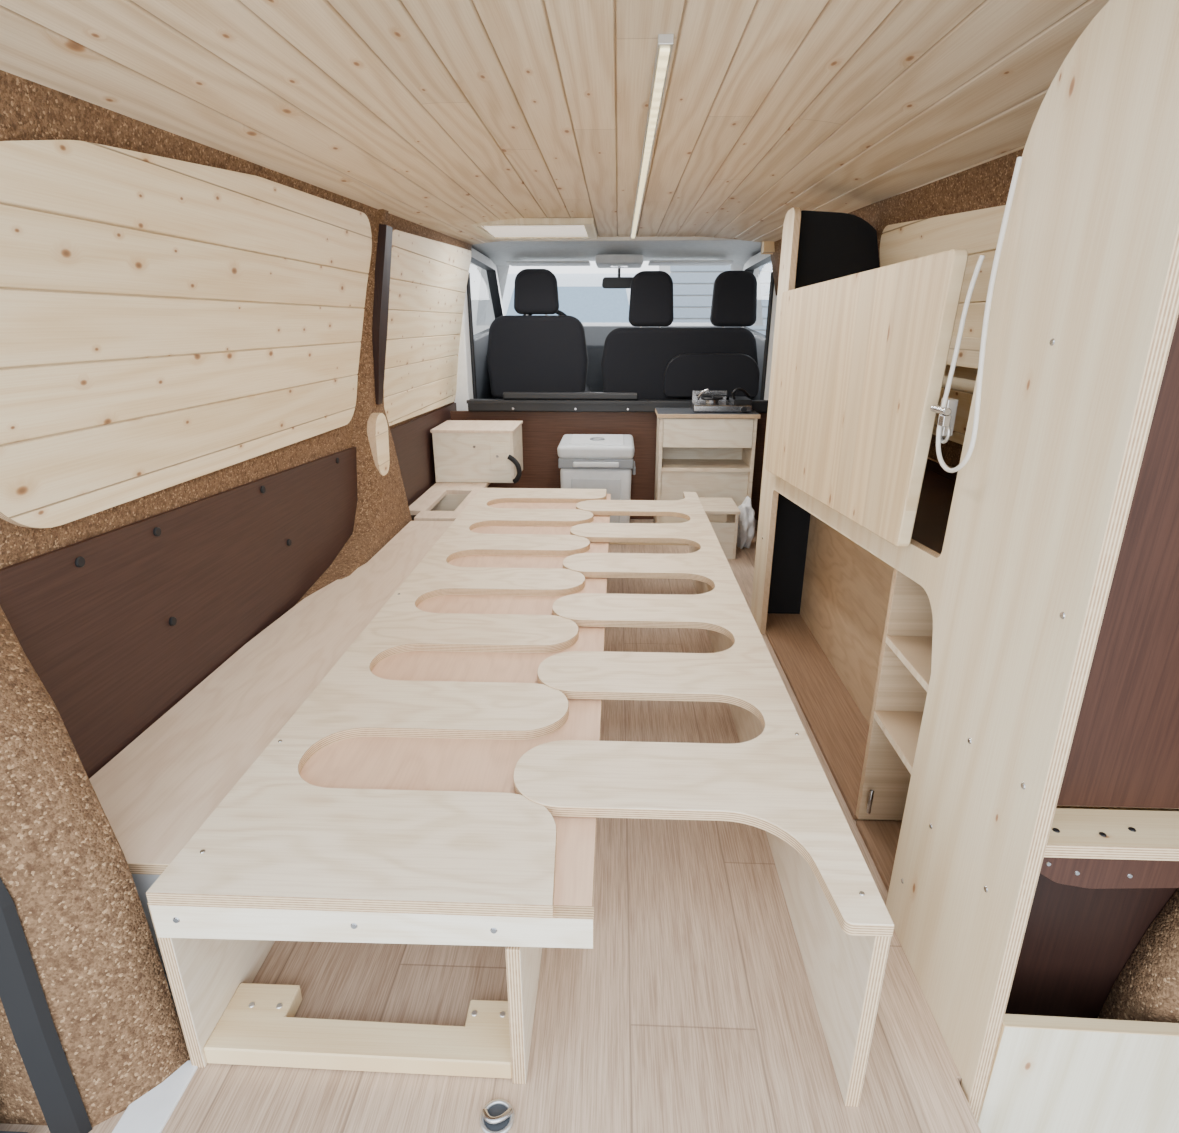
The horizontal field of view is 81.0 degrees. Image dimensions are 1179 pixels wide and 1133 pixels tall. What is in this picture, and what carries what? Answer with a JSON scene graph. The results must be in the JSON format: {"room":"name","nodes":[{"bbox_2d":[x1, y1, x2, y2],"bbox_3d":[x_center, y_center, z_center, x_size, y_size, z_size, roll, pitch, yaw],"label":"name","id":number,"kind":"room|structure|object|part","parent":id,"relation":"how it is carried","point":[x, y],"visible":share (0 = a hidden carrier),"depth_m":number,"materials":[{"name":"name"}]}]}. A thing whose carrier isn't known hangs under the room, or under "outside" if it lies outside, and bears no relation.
{"room":"vehicle interior","nodes":[
{"label":"vehicle interior","id":0,"kind":"room"},
{"bbox_2d":[0,606,189,1126],"bbox_3d":[-0.726,0.057,0.812,0.370,1.250,0.325,1,19,2],"label":"pillar","id":1,"kind":"structure","parent":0,"point":[65,871],"depth_m":0.85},
{"bbox_2d":[0,70,471,568],"bbox_3d":[-0.694,-0.451,2.019,0.170,1.405,3.150,1,19,2],"label":"wall","id":2,"kind":"structure","parent":0,"point":[29,110],"depth_m":1.09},
{"bbox_2d":[0,878,91,1132],"bbox_3d":[-0.724,0.101,0.690,0.221,1.250,0.065,6,20,18],"label":"seal","id":3,"kind":"object","parent":2,"relation":"attached to","point":[35,1035],"visible":1,"depth_m":0.82,"materials":[{"name":"rubber"}]},
{"bbox_2d":[112,1060,197,1132],"bbox_3d":[-0.564,0.719,0.841,0.060,0.024,0.220,1,19,2],"label":"sill","id":4,"kind":"structure","parent":2,"relation":"attached to","point":[150,1113],"depth_m":0.88,"materials":[{"name":"white paint"}]},
{"bbox_2d":[0,447,357,778],"bbox_3d":[-0.764,-0.037,1.600,0.017,0.378,1.419,1,19,2],"label":"wall panel","id":5,"kind":"object","parent":2,"relation":"attached to","point":[98,635],"visible":0.77,"depth_m":1.26,"materials":[{"name":"brown wood"}]},
{"bbox_2d":[75,458,338,625],"bbox_3d":[-0.760,-0.093,1.562,0.007,0.194,1.032,1,19,2],"label":"plug","id":6,"kind":"object","parent":5,"relation":"attached to","point":[79,561],"visible":1,"depth_m":1.23,"materials":[{"name":"rubber"}]},
{"bbox_3d":[-0.780,-0.007,1.055,0.007,0.017,0.017,1,19,2],"label":"knob","id":7,"kind":"part","parent":6,"relation":"part of","materials":[{"name":"rubber"}]},
{"bbox_3d":[-0.772,-0.062,1.231,0.007,0.017,0.017,1,19,2],"label":"knob","id":8,"kind":"part","parent":6,"relation":"part of","materials":[{"name":"rubber"}]},
{"bbox_3d":[-0.773,0.102,1.278,0.007,0.017,0.017,1,19,2],"label":"knob","id":9,"kind":"part","parent":6,"relation":"part of","materials":[{"name":"plastic"}]},
{"bbox_3d":[-0.757,-0.178,1.598,0.007,0.017,0.017,1,19,2],"label":"knob","id":10,"kind":"part","parent":6,"relation":"part of","materials":[{"name":"rubber"}]},
{"bbox_2d":[0,140,371,527],"bbox_3d":[-0.705,-0.505,1.435,0.119,0.574,1.390,1,19,2],"label":"window panel","id":11,"kind":"object","parent":2,"relation":"attached to","point":[165,322],"visible":1,"depth_m":1.14,"materials":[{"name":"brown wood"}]},
{"bbox_2d":[296,209,411,603],"bbox_3d":[-0.688,-0.370,1.947,0.140,1.300,1.060,1,19,2],"label":"cork","id":12,"kind":"object","parent":2,"relation":"attached to","point":[382,509],"visible":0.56,"depth_m":2.17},
{"bbox_2d":[367,413,389,475],"bbox_3d":[-0.687,-0.399,2.252,0.028,0.200,0.128,1,19,2],"label":"oval cover","id":13,"kind":"object","parent":12,"relation":"attached to","point":[377,427],"visible":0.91,"depth_m":2.22,"materials":[{"name":"brown wood"}]},
{"bbox_2d":[372,224,392,404],"bbox_3d":[-0.657,-0.779,2.164,0.111,0.529,0.075,1,19,2],"label":"trim","id":14,"kind":"structure","parent":2,"relation":"attached to","point":[384,244],"depth_m":2.13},
{"bbox_2d":[390,403,456,520],"bbox_3d":[-0.708,-0.390,3.045,0.012,0.565,1.180,1,19,2],"label":"wall panel","id":15,"kind":"object","parent":2,"relation":"attached to","point":[413,439],"visible":0.2,"depth_m":2.85,"materials":[{"name":"brown wood"}]},
{"bbox_2d":[383,230,471,425],"bbox_3d":[-0.648,-0.968,2.819,0.133,0.692,1.215,1,19,2],"label":"window panel","id":16,"kind":"object","parent":2,"relation":"attached to","point":[429,278],"visible":0.93,"depth_m":2.70,"materials":[{"name":"beige wood"}]},
{"bbox_2d":[471,248,503,318],"bbox_3d":[-0.636,-1.595,4.106,0.060,0.490,1.350,1,19,2],"label":"door","id":17,"kind":"structure","parent":2,"relation":"in","point":[477,258],"depth_m":4.41,"materials":[{"name":"white metal"}]},
{"bbox_2d":[0,519,981,1132],"bbox_3d":[0.078,0.251,2.166,1.660,0.043,2.920,1,19,2],"label":"floor","id":18,"kind":"structure","parent":0,"point":[691,1008],"depth_m":1.01,"materials":[{"name":"wood"}]},
{"bbox_2d":[0,1131,27,1132],"bbox_3d":[-0.760,0.659,0.775,0.160,0.260,0.160,1,19,2],"label":"step","id":19,"kind":"structure","parent":18,"relation":"on","point":[0,1131],"depth_m":0.84,"materials":[{"name":"black plastic"}]},
{"bbox_2d":[89,482,489,1013],"bbox_3d":[-0.612,0.078,2.208,0.244,0.280,2.660,1,19,2],"label":"storage bench","id":20,"kind":"object","parent":18,"relation":"on","point":[155,794],"visible":0.47,"depth_m":1.26,"materials":[{"name":"beige wood"}]},
{"bbox_3d":[-0.632,0.121,1.694,0.244,0.018,1.660,1,19,2],"label":"bench lid","id":21,"kind":"part","parent":20,"relation":"part of","materials":[{"name":"beige wood"}]},
{"bbox_2d":[430,420,522,483],"bbox_3d":[-0.485,-0.526,3.146,0.392,0.232,0.331,1,19,2],"label":"crate","id":22,"kind":"object","parent":20,"relation":"on","point":[469,451],"visible":1,"depth_m":3.02,"materials":[{"name":"brown wood"}]},
{"bbox_3d":[-0.501,-0.633,3.118,0.360,0.012,0.313,1,19,2],"label":"lid","id":23,"kind":"part","parent":22,"relation":"part of","materials":[{"name":"beige wood"}]},
{"bbox_3d":[-0.397,-0.480,3.007,0.070,0.120,0.006,1,19,2],"label":"drawer","id":24,"kind":"part","parent":22,"relation":"part of","materials":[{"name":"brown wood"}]},
{"bbox_2d":[484,1104,509,1130],"bbox_3d":[-0.117,0.698,0.873,0.034,0.002,0.034,1,19,2],"label":"ring","id":25,"kind":"object","parent":18,"relation":"on","point":[496,1116],"depth_m":0.87,"materials":[{"name":"silver metal"}]},
{"bbox_2d":[146,488,893,1106],"bbox_3d":[-0.053,0.182,1.874,0.885,0.307,2.175,1,19,2],"label":"bed","id":26,"kind":"object","parent":18,"relation":"on","point":[448,780],"visible":1,"depth_m":1.01,"materials":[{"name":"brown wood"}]},
{"bbox_3d":[-0.486,0.186,1.897,0.018,0.285,2.148,1,19,2],"label":"panel","id":27,"kind":"part","parent":26,"relation":"part of","materials":[{"name":"brown wood"}]},
{"bbox_3d":[-0.309,0.647,0.968,0.418,0.030,0.103,1,19,2],"label":"frame","id":28,"kind":"part","parent":26,"relation":"part of","materials":[{"name":"brown wood"}]},
{"bbox_3d":[-0.050,0.200,1.882,0.018,0.268,2.152,1,19,2],"label":"panel","id":29,"kind":"part","parent":26,"relation":"part of","materials":[{"name":"brown wood"}]},
{"bbox_3d":[0.379,0.206,1.836,0.018,0.288,2.118,1,19,2],"label":"panel","id":30,"kind":"part","parent":26,"relation":"part of","materials":[{"name":"brown wood"}]},
{"bbox_2d":[557,434,635,522],"bbox_3d":[0.038,-0.372,3.219,0.346,0.456,0.371,1,19,2],"label":"box","id":31,"kind":"object","parent":18,"relation":"on","point":[585,461],"visible":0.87,"depth_m":3.04,"materials":[{"name":"white plastic"}]},
{"bbox_3d":[0.034,-0.551,3.163,0.338,0.060,0.356,1,19,2],"label":"lid","id":32,"kind":"part","parent":31,"relation":"part of","materials":[{"name":"white plastic"}]},
{"bbox_3d":[0.029,-0.284,3.083,0.220,0.220,0.008,1,19,2],"label":"panel","id":33,"kind":"part","parent":31,"relation":"part of","materials":[{"name":"white plastic"}]},
{"bbox_2d":[654,408,760,523],"bbox_3d":[0.533,-0.444,3.255,0.450,0.568,0.250,1,19,2],"label":"base cabinet","id":34,"kind":"object","parent":18,"relation":"on","point":[707,454],"visible":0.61,"depth_m":3.16,"materials":[{"name":"brown wood"}]},
{"bbox_3d":[0.529,-0.322,3.205,0.396,0.250,0.014,1,19,2],"label":"door panel","id":35,"kind":"part","parent":34,"relation":"part of","materials":[{"name":"brown wood"}]},
{"bbox_2d":[662,459,749,471],"bbox_3d":[0.533,-0.476,3.242,0.400,0.015,0.228,1,19,2],"label":"shelf","id":36,"kind":"object","parent":34,"relation":"attached to","point":[668,465],"depth_m":3.20,"materials":[{"name":"brown wood"}]},
{"bbox_3d":[0.528,-0.596,3.084,0.396,0.128,0.014,1,19,2],"label":"drawer","id":37,"kind":"part","parent":34,"relation":"part of","materials":[{"name":"brown wood"}]},
{"bbox_2d":[690,388,751,412],"bbox_3d":[0.598,-0.766,3.145,0.260,0.108,0.197,1,19,2],"label":"stove","id":38,"kind":"object","parent":34,"relation":"on","point":[705,400],"visible":1,"depth_m":3.09,"materials":[{"name":"metal"}]},
{"bbox_3d":[0.501,-0.763,3.059,0.052,0.054,0.018,10,22,27],"label":"lever","id":39,"kind":"part","parent":38,"relation":"part of","materials":[{"name":"metal"}]},
{"bbox_3d":[0.558,-0.757,3.159,0.059,0.018,0.059,1,19,2],"label":"burner","id":40,"kind":"part","parent":38,"relation":"part of","materials":[{"name":"metal"}]},
{"bbox_2d":[699,497,739,558],"bbox_3d":[0.550,-0.168,3.006,0.160,0.213,0.240,1,19,2],"label":"box","id":41,"kind":"object","parent":18,"relation":"on","point":[726,532],"visible":0.56,"depth_m":2.91,"materials":[{"name":"brown wood"}]},
{"bbox_2d":[737,496,755,548],"bbox_3d":[0.695,-0.200,3.067,0.090,0.227,0.158,1,19,2],"label":"plastic bag","id":42,"kind":"object","parent":18,"relation":"on","point":[746,521],"visible":0.9,"depth_m":3.02,"materials":[{"name":"white plastic"}]},
{"bbox_2d":[751,0,1178,1122],"bbox_3d":[0.683,-0.124,1.441,0.366,1.352,1.588,1,19,2],"label":"storage cabinet","id":43,"kind":"object","parent":18,"relation":"on","point":[939,679],"depth_m":0.90,"materials":[{"name":"beige wood"}]},
{"bbox_3d":[0.731,-0.417,2.156,0.312,1.248,0.018,1,19,2],"label":"panel","id":44,"kind":"part","parent":43,"relation":"part of","materials":[{"name":"beige wood"}]},
{"bbox_3d":[0.710,0.338,1.870,0.312,0.012,1.025,1,19,2],"label":"board","id":45,"kind":"part","parent":43,"relation":"part of","materials":[{"name":"brown wood"}]},
{"bbox_2d":[885,636,932,691],"bbox_3d":[0.641,0.200,1.049,0.231,0.014,0.405,1,19,2],"label":"shelf","id":46,"kind":"object","parent":43,"relation":"attached to","point":[915,652],"depth_m":1.18,"materials":[{"name":"beige wood"}]},
{"bbox_2d":[911,468,955,553],"bbox_3d":[0.707,-0.134,1.481,0.322,0.015,1.445,1,19,2],"label":"shelf","id":47,"kind":"object","parent":43,"relation":"attached to","point":[937,491],"depth_m":1.40,"materials":[{"name":"brown wood"}]},
{"bbox_3d":[0.496,-0.203,0.964,0.024,0.060,0.050,1,19,2],"label":"door latch","id":48,"kind":"part","parent":43,"relation":"part of","materials":[{"name":"silver metal"}]},
{"bbox_3d":[0.501,-0.209,0.967,0.014,0.050,0.022,1,19,2],"label":"plate","id":49,"kind":"part","parent":43,"relation":"part of","materials":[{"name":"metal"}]},
{"bbox_3d":[0.798,-0.299,1.427,0.040,0.328,0.650,1,19,2],"label":"pine rail","id":50,"kind":"part","parent":43,"relation":"part of","materials":[{"name":"beige wood"}]},
{"bbox_2d":[936,157,1022,472],"bbox_3d":[0.493,-0.303,0.873,0.018,0.372,0.105,1,19,2],"label":"hanging cable","id":51,"kind":"object","parent":43,"relation":"attached to","point":[962,464],"visible":1,"depth_m":0.86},
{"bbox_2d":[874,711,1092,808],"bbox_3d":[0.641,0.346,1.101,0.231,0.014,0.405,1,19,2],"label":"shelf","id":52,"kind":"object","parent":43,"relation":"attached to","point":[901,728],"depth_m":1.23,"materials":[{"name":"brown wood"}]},
{"bbox_2d":[978,314,1178,1132],"bbox_3d":[0.681,0.152,0.756,0.331,1.290,0.109,1,19,2],"label":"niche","id":53,"kind":"object","parent":43,"relation":"attached to","point":[1105,876],"visible":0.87,"depth_m":0.83,"materials":[{"name":"brown wood"}]},
{"bbox_3d":[0.679,0.671,0.891,0.331,0.220,0.018,1,19,2],"label":"panel","id":54,"kind":"part","parent":53,"relation":"part of","materials":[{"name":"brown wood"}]},
{"bbox_2d":[1044,808,1178,860],"bbox_3d":[0.681,0.317,0.814,0.331,0.018,0.066,1,19,2],"label":"niche shelf","id":55,"kind":"object","parent":53,"relation":"attached to","point":[1075,834],"depth_m":0.80,"materials":[{"name":"beige wood"}]},
{"bbox_2d":[1091,806,1178,810],"bbox_3d":[0.764,0.320,1.087,0.015,0.573,0.405,1,19,2],"label":"shelf","id":56,"kind":"object","parent":43,"relation":"attached to","point":[1092,807],"depth_m":0.95,"materials":[{"name":"beige wood"}]},
{"bbox_2d":[0,0,1108,244],"bbox_3d":[0.116,-0.976,1.826,1.530,0.166,3.100,1,19,2],"label":"ceiling","id":57,"kind":"structure","parent":0,"point":[446,117],"depth_m":1.13,"materials":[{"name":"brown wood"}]},
{"bbox_2d":[471,218,597,239],"bbox_3d":[-0.224,-1.412,2.891,0.500,0.022,0.510,1,19,2],"label":"ceiling vent","id":58,"kind":"object","parent":57,"relation":"in","point":[517,228],"visible":0.84,"depth_m":2.82,"materials":[{"name":"white plastic"}]},
{"bbox_3d":[-0.454,-1.415,2.900,0.040,0.022,0.430,1,19,2],"label":"frame","id":59,"kind":"part","parent":58,"relation":"part of","materials":[{"name":"brown wood"}]},
{"bbox_3d":[-0.233,-1.333,2.670,0.500,0.022,0.040,1,19,2],"label":"frame","id":60,"kind":"part","parent":58,"relation":"part of","materials":[{"name":"brown wood"}]},
{"bbox_2d":[482,225,587,236],"bbox_3d":[-0.224,-1.410,2.892,0.420,0.006,0.430,1,19,2],"label":"diffuser","id":61,"kind":"object","parent":58,"relation":"attached to","point":[494,230],"depth_m":2.88,"materials":[{"name":"beige plastic"}]},
{"bbox_3d":[-0.214,-1.490,3.112,0.500,0.022,0.040,1,19,2],"label":"frame","id":62,"kind":"part","parent":58,"relation":"part of","materials":[{"name":"brown wood"}]},
{"bbox_3d":[0.006,-1.409,2.882,0.040,0.022,0.430,1,19,2],"label":"frame","id":63,"kind":"part","parent":58,"relation":"part of","materials":[{"name":"brown wood"}]},
{"bbox_2d":[498,236,736,241],"bbox_3d":[0.142,-1.564,3.260,1.440,0.045,0.025,1,19,2],"label":"trim","id":64,"kind":"structure","parent":57,"relation":"attached to","point":[617,238],"depth_m":3.25,"materials":[{"name":"grey plastic"}]},
{"bbox_2d":[631,34,673,237],"bbox_3d":[0.153,-1.126,2.069,0.022,0.016,2.340,1,19,2],"label":"recessed light","id":65,"kind":"object","parent":57,"relation":"in","point":[665,42],"visible":1,"depth_m":1.26,"materials":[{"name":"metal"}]},
{"bbox_2d":[761,241,774,253],"bbox_3d":[0.844,-1.477,3.187,0.090,0.060,0.056,1,19,2],"label":"wood block","id":66,"kind":"object","parent":57,"relation":"attached to","point":[767,247],"visible":0.56,"depth_m":3.17,"materials":[{"name":"brown wood"}]},
{"bbox_2d":[450,411,766,519],"bbox_3d":[0.136,-0.501,3.456,1.660,0.540,0.016,1,19,2],"label":"wall","id":67,"kind":"structure","parent":0,"point":[542,432],"depth_m":3.41,"materials":[{"name":"brown wood"}]},
{"bbox_2d":[468,399,767,412],"bbox_3d":[0.174,-0.773,3.318,1.520,0.055,0.060,1,19,2],"label":"beam","id":68,"kind":"structure","parent":67,"relation":"on","point":[760,406],"depth_m":3.30,"materials":[{"name":"black metal"}]},
{"bbox_2d":[466,400,646,403],"bbox_3d":[-0.157,-0.783,3.286,0.860,0.015,0.020,1,19,2],"label":"lip","id":69,"kind":"object","parent":68,"relation":"attached to","point":[467,401],"visible":1,"depth_m":3.28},
{"bbox_2d":[503,392,638,399],"bbox_3d":[-0.091,-0.817,3.308,0.650,0.035,0.030,1,19,2],"label":"rail","id":70,"kind":"object","parent":68,"relation":"on","point":[506,395],"visible":1,"depth_m":3.29,"materials":[{"name":"black plastic"}]},
{"bbox_2d":[472,240,761,265],"bbox_3d":[0.166,-1.761,3.829,1.712,0.132,1.207,1,19,2],"label":"headliner","id":71,"kind":"object","parent":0,"point":[740,252],"visible":0.36,"depth_m":4.05},
{"bbox_2d":[474,328,492,398],"bbox_3d":[-0.661,-1.011,4.314,0.070,0.929,1.350,1,19,2],"label":"card","id":72,"kind":"object","parent":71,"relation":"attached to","point":[481,338],"visible":0.04,"depth_m":4.08,"materials":[{"name":"black plastic"}]},
{"bbox_2d":[476,265,509,325],"bbox_3d":[-0.665,-1.809,4.606,0.195,0.380,0.428,-8,21,-21],"label":"window","id":73,"kind":"structure","parent":71,"relation":"attached to","point":[485,313],"depth_m":4.59,"materials":[{"name":"clear glass"}]},
{"bbox_2d":[506,261,590,265],"bbox_3d":[-0.247,-1.867,4.250,0.500,0.016,0.231,1,19,2],"label":"sun visor","id":74,"kind":"object","parent":71,"relation":"attached to","point":[512,263],"visible":1,"depth_m":4.16,"materials":[{"name":"grey plastic"}]},
{"bbox_2d":[602,268,632,288],"bbox_3d":[0.185,-1.826,4.319,0.213,0.163,0.130,1,19,2],"label":"mirror","id":75,"kind":"object","parent":71,"relation":"attached to","point":[619,282],"visible":0.73,"depth_m":4.28,"materials":[{"name":"black plastic"}]},
{"bbox_2d":[595,254,643,267],"bbox_3d":[0.179,-1.830,4.149,0.280,0.060,0.350,1,19,2],"label":"console","id":76,"kind":"object","parent":71,"relation":"attached to","point":[601,260],"visible":1,"depth_m":3.99,"materials":[{"name":"white paint"}]},
{"bbox_2d":[611,264,627,266],"bbox_3d":[0.176,-1.781,4.086,0.100,0.010,0.100,1,19,2],"label":"lamp","id":77,"kind":"object","parent":76,"relation":"attached to","point":[612,265],"depth_m":4.04,"materials":[{"name":"white paint"}]},
{"bbox_2d":[582,323,740,391],"bbox_3d":[0.188,-1.299,4.575,1.550,0.600,0.796,1,19,2],"label":"dashboard","id":78,"kind":"object","parent":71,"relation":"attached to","point":[596,334],"visible":0.03,"depth_m":4.24},
{"bbox_2d":[524,310,565,314],"bbox_3d":[-0.263,-1.327,4.021,0.388,0.354,0.180,1,19,2],"label":"steering wheel","id":79,"kind":"object","parent":78,"relation":"attached to","point":[559,312],"visible":0.03,"depth_m":4.02,"materials":[{"name":"black plastic"}]},
{"bbox_2d":[648,260,733,265],"bbox_3d":[0.612,-1.855,4.218,0.500,0.016,0.231,1,19,2],"label":"sun visor","id":80,"kind":"object","parent":71,"relation":"attached to","point":[651,262],"visible":1,"depth_m":4.12,"materials":[{"name":"grey plastic"}]},
{"bbox_2d":[730,265,762,325],"bbox_3d":[1.054,-1.786,4.541,0.195,0.380,0.428,10,22,25],"label":"pillar","id":81,"kind":"structure","parent":71,"relation":"attached to","point":[759,320],"depth_m":4.46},
{"bbox_2d":[743,327,764,399],"bbox_3d":[1.008,-0.989,4.252,0.070,0.929,1.350,1,19,2],"label":"card","id":82,"kind":"object","parent":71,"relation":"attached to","point":[760,338],"visible":0.06,"depth_m":3.90,"materials":[{"name":"black plastic"}]},
{"bbox_2d":[770,149,1023,467],"bbox_3d":[0.855,-0.431,1.961,0.170,1.405,3.150,1,19,2],"label":"wall","id":83,"kind":"structure","parent":0,"point":[985,185],"depth_m":1.57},
{"bbox_2d":[743,252,770,272],"bbox_3d":[0.983,-1.574,4.046,0.060,0.490,1.350,1,19,2],"label":"door","id":84,"kind":"structure","parent":83,"relation":"in","point":[759,259],"depth_m":3.98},
{"bbox_2d":[926,457,957,481],"bbox_3d":[0.908,-0.103,2.181,0.014,0.600,2.750,1,19,2],"label":"wall panel","id":85,"kind":"object","parent":83,"relation":"attached to","point":[933,465],"depth_m":1.75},
{"bbox_2d":[880,205,1005,444],"bbox_3d":[0.836,-0.554,1.605,0.107,0.514,0.840,1,19,2],"label":"window panel","id":86,"kind":"object","parent":83,"relation":"attached to","point":[977,232],"visible":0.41,"depth_m":1.54,"materials":[{"name":"beige wood"}]},
{"bbox_2d":[1097,888,1178,1022],"bbox_3d":[0.782,0.500,0.881,0.150,0.370,0.068,1,19,2],"label":"lining","id":87,"kind":"structure","parent":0,"point":[1146,988],"depth_m":0.89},
{"bbox_3d":[0.169,-0.503,4.348,1.700,0.050,1.660,1,19,2],"label":"floor","id":88,"kind":"structure","parent":0,"visible":0},
{"bbox_2d":[454,288,472,410],"bbox_3d":[-0.662,-0.974,3.563,0.105,1.360,0.190,1,19,2],"label":"b-pillar","id":89,"kind":"structure","parent":88,"relation":"on","point":[464,391],"depth_m":3.47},
{"bbox_2d":[467,273,476,398],"bbox_3d":[-0.599,-1.129,3.522,0.020,0.681,0.040,1,19,2],"label":"belt","id":90,"kind":"object","parent":89,"relation":"attached to","point":[468,281],"visible":0.83,"depth_m":3.50,"materials":[{"name":"black fabric"}]},
{"bbox_2d":[487,269,590,398],"bbox_3d":[-0.269,-1.031,3.951,0.540,1.210,0.550,1,19,2],"label":"seat","id":91,"kind":"object","parent":88,"relation":"on","point":[526,353],"visible":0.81,"depth_m":3.62,"materials":[{"name":"fabric"}]},
{"bbox_2d":[493,384,590,398],"bbox_3d":[-0.267,-0.971,4.036,0.540,0.160,0.430,1,19,2],"label":"cushion","id":92,"kind":"object","parent":91,"relation":"on","point":[588,389],"depth_m":4.01,"materials":[{"name":"fabric"}]},
{"bbox_2d":[601,271,757,399],"bbox_3d":[0.486,-1.023,3.943,0.830,1.200,0.550,1,19,2],"label":"seat","id":93,"kind":"object","parent":88,"relation":"on","point":[634,359],"visible":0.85,"depth_m":3.59,"materials":[{"name":"fabric"}]},
{"bbox_2d":[663,353,759,397],"bbox_3d":[0.633,-0.994,3.592,0.490,0.220,0.080,1,19,2],"label":"table","id":94,"kind":"object","parent":93,"relation":"attached to","point":[686,373],"visible":0.98,"depth_m":3.55,"materials":[{"name":"plastic"}]},
{"bbox_2d":[764,286,776,399],"bbox_3d":[0.952,-0.952,3.503,0.105,1.360,0.190,1,19,2],"label":"b-pillar","id":95,"kind":"structure","parent":88,"relation":"on","point":[774,302],"depth_m":3.42,"materials":[{"name":"white metal"}]},
{"bbox_2d":[760,272,773,399],"bbox_3d":[0.890,-1.109,3.466,0.020,0.681,0.040,1,19,2],"label":"belt","id":96,"kind":"object","parent":95,"relation":"attached to","point":[771,289],"visible":0.88,"depth_m":3.44,"materials":[{"name":"black fabric"}]},
{"label":"outside","id":97,"kind":"structure","parent":0,"visible":0},
{"bbox_3d":[0.396,-1.861,9.941,60.000,0.020,60.000,1,19,2],"label":"ground","id":98,"kind":"structure","parent":97,"visible":0},
{"bbox_2d":[469,262,489,334],"bbox_3d":[-8.881,-6.350,17.208,12.800,3.600,4.050,1,19,2],"label":"building","id":99,"kind":"structure","parent":98,"relation":"on","point":[475,271],"depth_m":15.40,"materials":[{"name":"paint"}]},
{"bbox_2d":[502,273,636,322],"bbox_3d":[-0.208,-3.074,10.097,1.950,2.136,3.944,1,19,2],"label":"windshield","id":100,"kind":"object","parent":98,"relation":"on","point":[583,297],"visible":0.02,"depth_m":8.68,"materials":[{"name":"clear glass"}]},
{"bbox_2d":[659,266,772,330],"bbox_3d":[5.540,-5.733,13.663,8.100,4.800,4.000,1,19,2],"label":"facade","id":101,"kind":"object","parent":98,"relation":"on","point":[666,269],"visible":0.02,"depth_m":12.04,"materials":[{"name":"painted wood siding"}]},
{"bbox_2d":[672,319,766,329],"bbox_3d":[5.450,-4.226,12.055,8.120,0.170,0.040,1,19,2],"label":"board","id":102,"kind":"object","parent":101,"relation":"attached to","point":[763,327],"visible":0.02,"depth_m":12.15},
{"bbox_2d":[673,308,767,317],"bbox_3d":[5.450,-4.405,11.992,8.120,0.170,0.040,1,19,2],"label":"board","id":103,"kind":"object","parent":101,"relation":"attached to","point":[678,312],"visible":0.02,"depth_m":12.11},
{"bbox_2d":[670,272,770,282],"bbox_3d":[5.450,-4.942,11.802,8.120,0.170,0.040,1,19,2],"label":"board","id":104,"kind":"object","parent":101,"relation":"attached to","point":[765,276],"visible":0.18,"depth_m":11.91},
{"bbox_2d":[673,296,768,306],"bbox_3d":[5.450,-4.584,11.928,8.120,0.170,0.040,1,19,2],"label":"board","id":105,"kind":"object","parent":101,"relation":"attached to","point":[678,301],"visible":0.02,"depth_m":12.04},
{"bbox_2d":[670,261,771,271],"bbox_3d":[5.450,-5.122,11.738,8.120,0.170,0.040,1,19,2],"label":"board","id":106,"kind":"object","parent":101,"relation":"attached to","point":[768,266],"visible":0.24,"depth_m":11.86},
{"bbox_2d":[673,284,769,294],"bbox_3d":[5.450,-4.763,11.865,8.120,0.170,0.040,1,19,2],"label":"board","id":107,"kind":"object","parent":101,"relation":"attached to","point":[677,289],"visible":0.02,"depth_m":11.98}
]}

